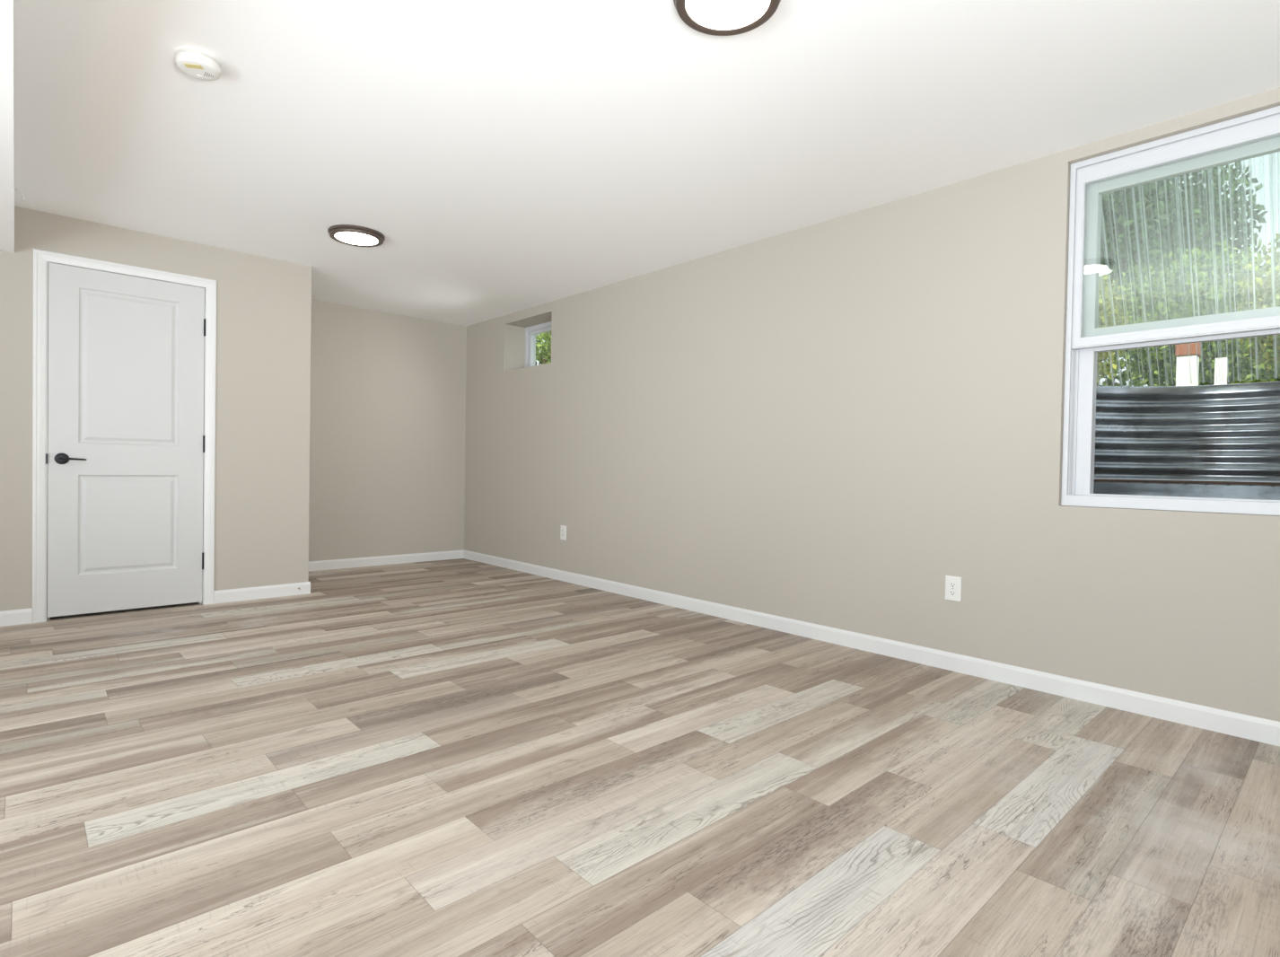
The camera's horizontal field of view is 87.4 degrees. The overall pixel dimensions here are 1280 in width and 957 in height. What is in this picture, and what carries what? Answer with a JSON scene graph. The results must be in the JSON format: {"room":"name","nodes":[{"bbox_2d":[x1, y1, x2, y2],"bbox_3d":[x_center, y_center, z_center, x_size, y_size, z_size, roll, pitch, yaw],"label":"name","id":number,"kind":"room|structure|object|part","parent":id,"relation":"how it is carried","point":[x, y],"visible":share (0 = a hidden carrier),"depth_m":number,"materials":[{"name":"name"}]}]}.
{"room":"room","nodes":[
{"label":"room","id":0,"kind":"room"},
{"bbox_2d":[0,0,14,252],"bbox_3d":[-1.672,-1.292,0.130,2.311,0.256,7.717,0,1,-43],"label":"wall","id":1,"kind":"structure","parent":0,"point":[6,6],"depth_m":2.29,"materials":[{"name":"white paint"}]},
{"bbox_2d":[0,206,311,622],"bbox_3d":[-3.793,-0.347,3.532,3.804,2.330,0.115,0,1,-43],"label":"wall","id":2,"kind":"structure","parent":0,"point":[264,304],"depth_m":4.45,"materials":[{"name":"beige paint"}]},
{"bbox_2d":[0,608,31,626],"bbox_3d":[-4.309,0.775,3.007,2.338,0.084,0.012,0,1,-43],"label":"baseboard","id":3,"kind":"structure","parent":2,"relation":"attached to","point":[23,616],"depth_m":3.75,"materials":[{"name":"white paint"}]},
{"bbox_2d":[32,248,216,622],"bbox_3d":[-3.130,-0.236,4.110,0.884,2.112,0.167,0,1,-43],"label":"door","id":4,"kind":"structure","parent":2,"relation":"in","point":[125,355],"depth_m":4.06,"materials":[{"name":"grey paint"}]},
{"bbox_3d":[-3.289,-0.114,3.885,0.123,0.025,0.045,0,1,-43],"label":"lever","id":5,"kind":"part","parent":4,"relation":"part of","materials":[{"name":"black metal"}]},
{"bbox_2d":[213,581,310,604],"bbox_3d":[-2.580,0.781,4.600,0.593,0.084,0.012,0,1,-43],"label":"baseboard","id":6,"kind":"structure","parent":2,"relation":"attached to","point":[230,595],"depth_m":4.58,"materials":[{"name":"white paint"}]},
{"bbox_2d":[308,299,466,561],"bbox_3d":[-3.915,-0.296,4.860,5.724,2.480,0.150,0,1,-43],"label":"wall","id":7,"kind":"structure","parent":0,"point":[388,408],"depth_m":6.19,"materials":[{"name":"beige paint"}]},
{"bbox_2d":[308,549,463,570],"bbox_3d":[-2.429,0.758,6.152,1.757,0.084,0.012,0,1,-43],"label":"baseboard","id":8,"kind":"structure","parent":7,"relation":"attached to","point":[358,562],"depth_m":6.19,"materials":[{"name":"white paint"}]},
{"bbox_2d":[0,558,1279,956],"bbox_3d":[-0.846,0.901,1.634,5.573,0.001,9.107,0,1,-43],"label":"floor","id":9,"kind":"structure","parent":0,"point":[458,757],"depth_m":1.95,"materials":[{"name":"laminate"}]},
{"bbox_2d":[13,0,1279,325],"bbox_3d":[-0.857,-1.579,1.544,5.724,0.300,9.107,0,1,-43],"label":"ceiling","id":10,"kind":"structure","parent":0,"point":[506,156],"depth_m":2.63,"materials":[{"name":"white paint"}]},
{"bbox_2d":[175,46,221,80],"bbox_3d":[-1.528,-1.430,2.320,0.136,0.046,0.136,0,1,-43],"label":"smoke detector","id":11,"kind":"object","parent":10,"relation":"attached to","point":[197,63],"visible":1,"depth_m":2.29,"materials":[{"name":"white plastic"}]},
{"bbox_2d":[327,224,385,246],"bbox_3d":[-1.719,-1.468,4.067,0.318,0.034,0.318,0,1,-43],"label":"recessed light","id":12,"kind":"object","parent":10,"relation":"in","point":[349,234],"visible":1,"depth_m":4.01,"materials":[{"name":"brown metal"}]},
{"bbox_2d":[334,231,377,245],"bbox_3d":[-1.719,-1.459,4.067,0.244,0.015,0.244,0,1,-43],"label":"diffuser","id":13,"kind":"object","parent":12,"relation":"attached to","point":[349,238],"depth_m":4.05,"materials":[{"name":"white plastic"}]},
{"bbox_2d":[673,0,780,35],"bbox_3d":[0.255,-1.398,1.951,0.318,0.034,0.318,0,1,-43],"label":"recessed light","id":14,"kind":"object","parent":10,"relation":"in","point":[710,17],"visible":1,"depth_m":2.00,"materials":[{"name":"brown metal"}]},
{"bbox_2d":[685,0,770,29],"bbox_3d":[0.255,-1.390,1.951,0.244,0.015,0.244,0,1,-43],"label":"diffuser","id":15,"kind":"object","parent":14,"relation":"attached to","point":[701,14],"depth_m":2.00,"materials":[{"name":"white plastic"}]},
{"bbox_2d":[464,87,1279,721],"bbox_3d":[1.356,-0.642,3.612,0.340,3.400,9.107,0,1,-43],"label":"wall","id":16,"kind":"structure","parent":0,"point":[830,422],"depth_m":3.49,"materials":[{"name":"beige paint"}]},
{"bbox_2d":[524,321,551,367],"bbox_3d":[-0.800,-1.201,6.113,0.108,0.433,0.750,0,1,-43],"label":"window","id":17,"kind":"structure","parent":16,"relation":"in","point":[530,332],"depth_m":6.33,"materials":[{"name":"white plastic"}]},
{"bbox_2d":[560,525,566,540],"bbox_3d":[-0.633,0.445,5.512,0.008,0.117,0.075,0,1,-43],"label":"power outlet","id":18,"kind":"object","parent":16,"relation":"attached to","point":[563,529],"visible":1,"depth_m":5.50,"materials":[{"name":"white plastic"}]},
{"bbox_2d":[463,549,1279,745],"bbox_3d":[1.183,0.865,3.536,0.012,0.084,8.757,0,1,-43],"label":"baseboard","id":19,"kind":"structure","parent":16,"relation":"attached to","point":[1262,730],"depth_m":3.15,"materials":[{"name":"white paint"}]},
{"bbox_2d":[945,575,961,602],"bbox_3d":[1.495,0.526,3.200,0.008,0.117,0.075,0,1,-43],"label":"power outlet","id":20,"kind":"object","parent":16,"relation":"attached to","point":[952,583],"visible":1,"depth_m":3.20,"materials":[{"name":"white plastic"}]},
{"bbox_2d":[948,589,955,596],"bbox_3d":[1.493,0.546,3.199,0.003,0.029,0.034,0,1,-43],"label":"socket","id":21,"kind":"object","parent":20,"relation":"attached to","point":[951,592],"depth_m":3.20,"materials":[{"name":"grey plastic"}]},
{"bbox_2d":[948,581,956,587],"bbox_3d":[1.494,0.507,3.199,0.003,0.029,0.034,0,1,-43],"label":"socket","id":22,"kind":"object","parent":20,"relation":"attached to","point":[951,584],"depth_m":3.20,"materials":[{"name":"grey plastic"}]},
{"bbox_2d":[1060,105,1279,515],"bbox_3d":[2.188,-0.606,2.591,0.120,1.466,0.914,0,1,-43],"label":"window","id":23,"kind":"structure","parent":16,"relation":"in","point":[1257,134],"depth_m":2.76,"materials":[{"name":"white plastic"}]},
{"bbox_3d":[2.172,-0.932,2.566,0.036,0.769,0.879,0,1,-43],"label":"sash rail","id":24,"kind":"part","parent":23,"relation":"part of","materials":[{"name":"white plastic"}]},
{"bbox_3d":[2.209,-0.927,2.600,0.034,0.786,0.881,0,1,-43],"label":"sash rail","id":25,"kind":"part","parent":23,"relation":"part of","materials":[{"name":"white plastic"}]},
{"label":"outside","id":26,"kind":"structure","parent":0,"visible":0},
{"label":"floor","id":27,"kind":"structure","parent":26,"visible":0},
{"bbox_2d":[1093,380,1279,499],"bbox_3d":[2.728,0.050,3.112,0.943,1.073,1.486,0,1,-43],"label":"window well","id":28,"kind":"object","parent":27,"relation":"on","point":[1227,435],"visible":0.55,"depth_m":3.53,"materials":[{"name":"metal"}]},
{"bbox_3d":[2.706,0.308,3.100,0.896,0.555,1.392,0,1,-43],"label":"panel","id":29,"kind":"part","parent":28,"relation":"part of","materials":[{"name":"metal"}]},
{"bbox_2d":[1112,153,1278,385],"bbox_3d":[2.705,-1.290,3.128,0.962,1.590,2.501,0,1,-43],"label":"rain","id":30,"kind":"object","parent":28,"relation":"on","point":[1270,154],"visible":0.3,"depth_m":3.18,"materials":[{"name":"liquid"}]},
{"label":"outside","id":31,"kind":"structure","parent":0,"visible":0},
{"label":"ground","id":32,"kind":"structure","parent":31,"visible":0},
{"bbox_2d":[535,331,551,365],"bbox_3d":[-1.709,-2.211,12.726,3.034,3.232,3.692,0,1,-43],"label":"tree","id":33,"kind":"object","parent":32,"relation":"on","point":[545,347],"visible":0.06,"depth_m":12.01,"materials":[{"name":"green plant"}]},
{"bbox_2d":[1096,271,1130,385],"bbox_3d":[3.095,-1.040,5.015,0.865,1.301,0.961,0,1,-43],"label":"shrub","id":34,"kind":"object","parent":32,"relation":"on","point":[1106,310],"visible":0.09,"depth_m":4.70,"materials":[{"name":"green plant"}]},
{"bbox_2d":[1098,176,1185,320],"bbox_3d":[5.292,-2.680,8.129,2.774,4.563,2.048,0,1,-43],"label":"tree","id":35,"kind":"object","parent":32,"relation":"on","point":[1123,235],"visible":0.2,"depth_m":7.28,"materials":[{"name":"green plant"}]},
{"bbox_2d":[1174,341,1201,385],"bbox_3d":[4.218,-0.766,5.165,0.136,0.680,0.136,0,1,-43],"label":"post","id":36,"kind":"object","parent":32,"relation":"on","point":[1187,355],"visible":0.52,"depth_m":5.12,"materials":[{"name":"white paint"}]},
{"bbox_3d":[4.223,-1.023,5.161,0.136,0.165,0.136,0,1,-43],"label":"post","id":37,"kind":"part","parent":36,"relation":"part of","materials":[{"name":"red paint"}]},
{"bbox_2d":[1097,238,1279,385],"bbox_3d":[4.950,-1.243,6.057,1.284,1.740,2.269,0,1,-35],"label":"shrub","id":38,"kind":"object","parent":32,"relation":"on","point":[1206,294],"visible":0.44,"depth_m":5.88,"materials":[{"name":"green plant"}]},
{"bbox_3d":[4.947,-0.981,6.096,1.629,1.215,0.803,1,1,25],"label":"stem","id":39,"kind":"part","parent":38,"relation":"part of","materials":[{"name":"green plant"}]},
{"bbox_2d":[1118,160,1268,385],"bbox_3d":[7.752,-2.851,9.589,2.550,4.942,1.849,0,1,-43],"label":"tree","id":40,"kind":"object","parent":32,"relation":"on","point":[1201,206],"visible":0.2,"depth_m":9.02,"materials":[{"name":"green plant"}]},
{"bbox_2d":[1126,340,1278,385],"bbox_3d":[11.627,-1.994,11.065,6.037,3.324,3.309,2,1,41],"label":"tree","id":41,"kind":"object","parent":32,"relation":"on","point":[1127,365],"visible":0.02,"depth_m":11.90,"materials":[{"name":"green plant"}]},
{"bbox_2d":[1214,357,1227,385],"bbox_3d":[4.449,-0.671,5.136,0.060,0.500,0.070,0,1,-43],"label":"stake","id":42,"kind":"object","parent":32,"relation":"on","point":[1221,367],"visible":0.34,"depth_m":5.11,"materials":[{"name":"white paint"}]},
{"bbox_2d":[1233,233,1279,372],"bbox_3d":[4.169,-0.989,3.970,0.957,1.272,1.050,0,1,-43],"label":"shrub","id":43,"kind":"object","parent":32,"relation":"on","point":[1264,288],"visible":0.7,"depth_m":4.13,"materials":[{"name":"green plant"}]}
]}

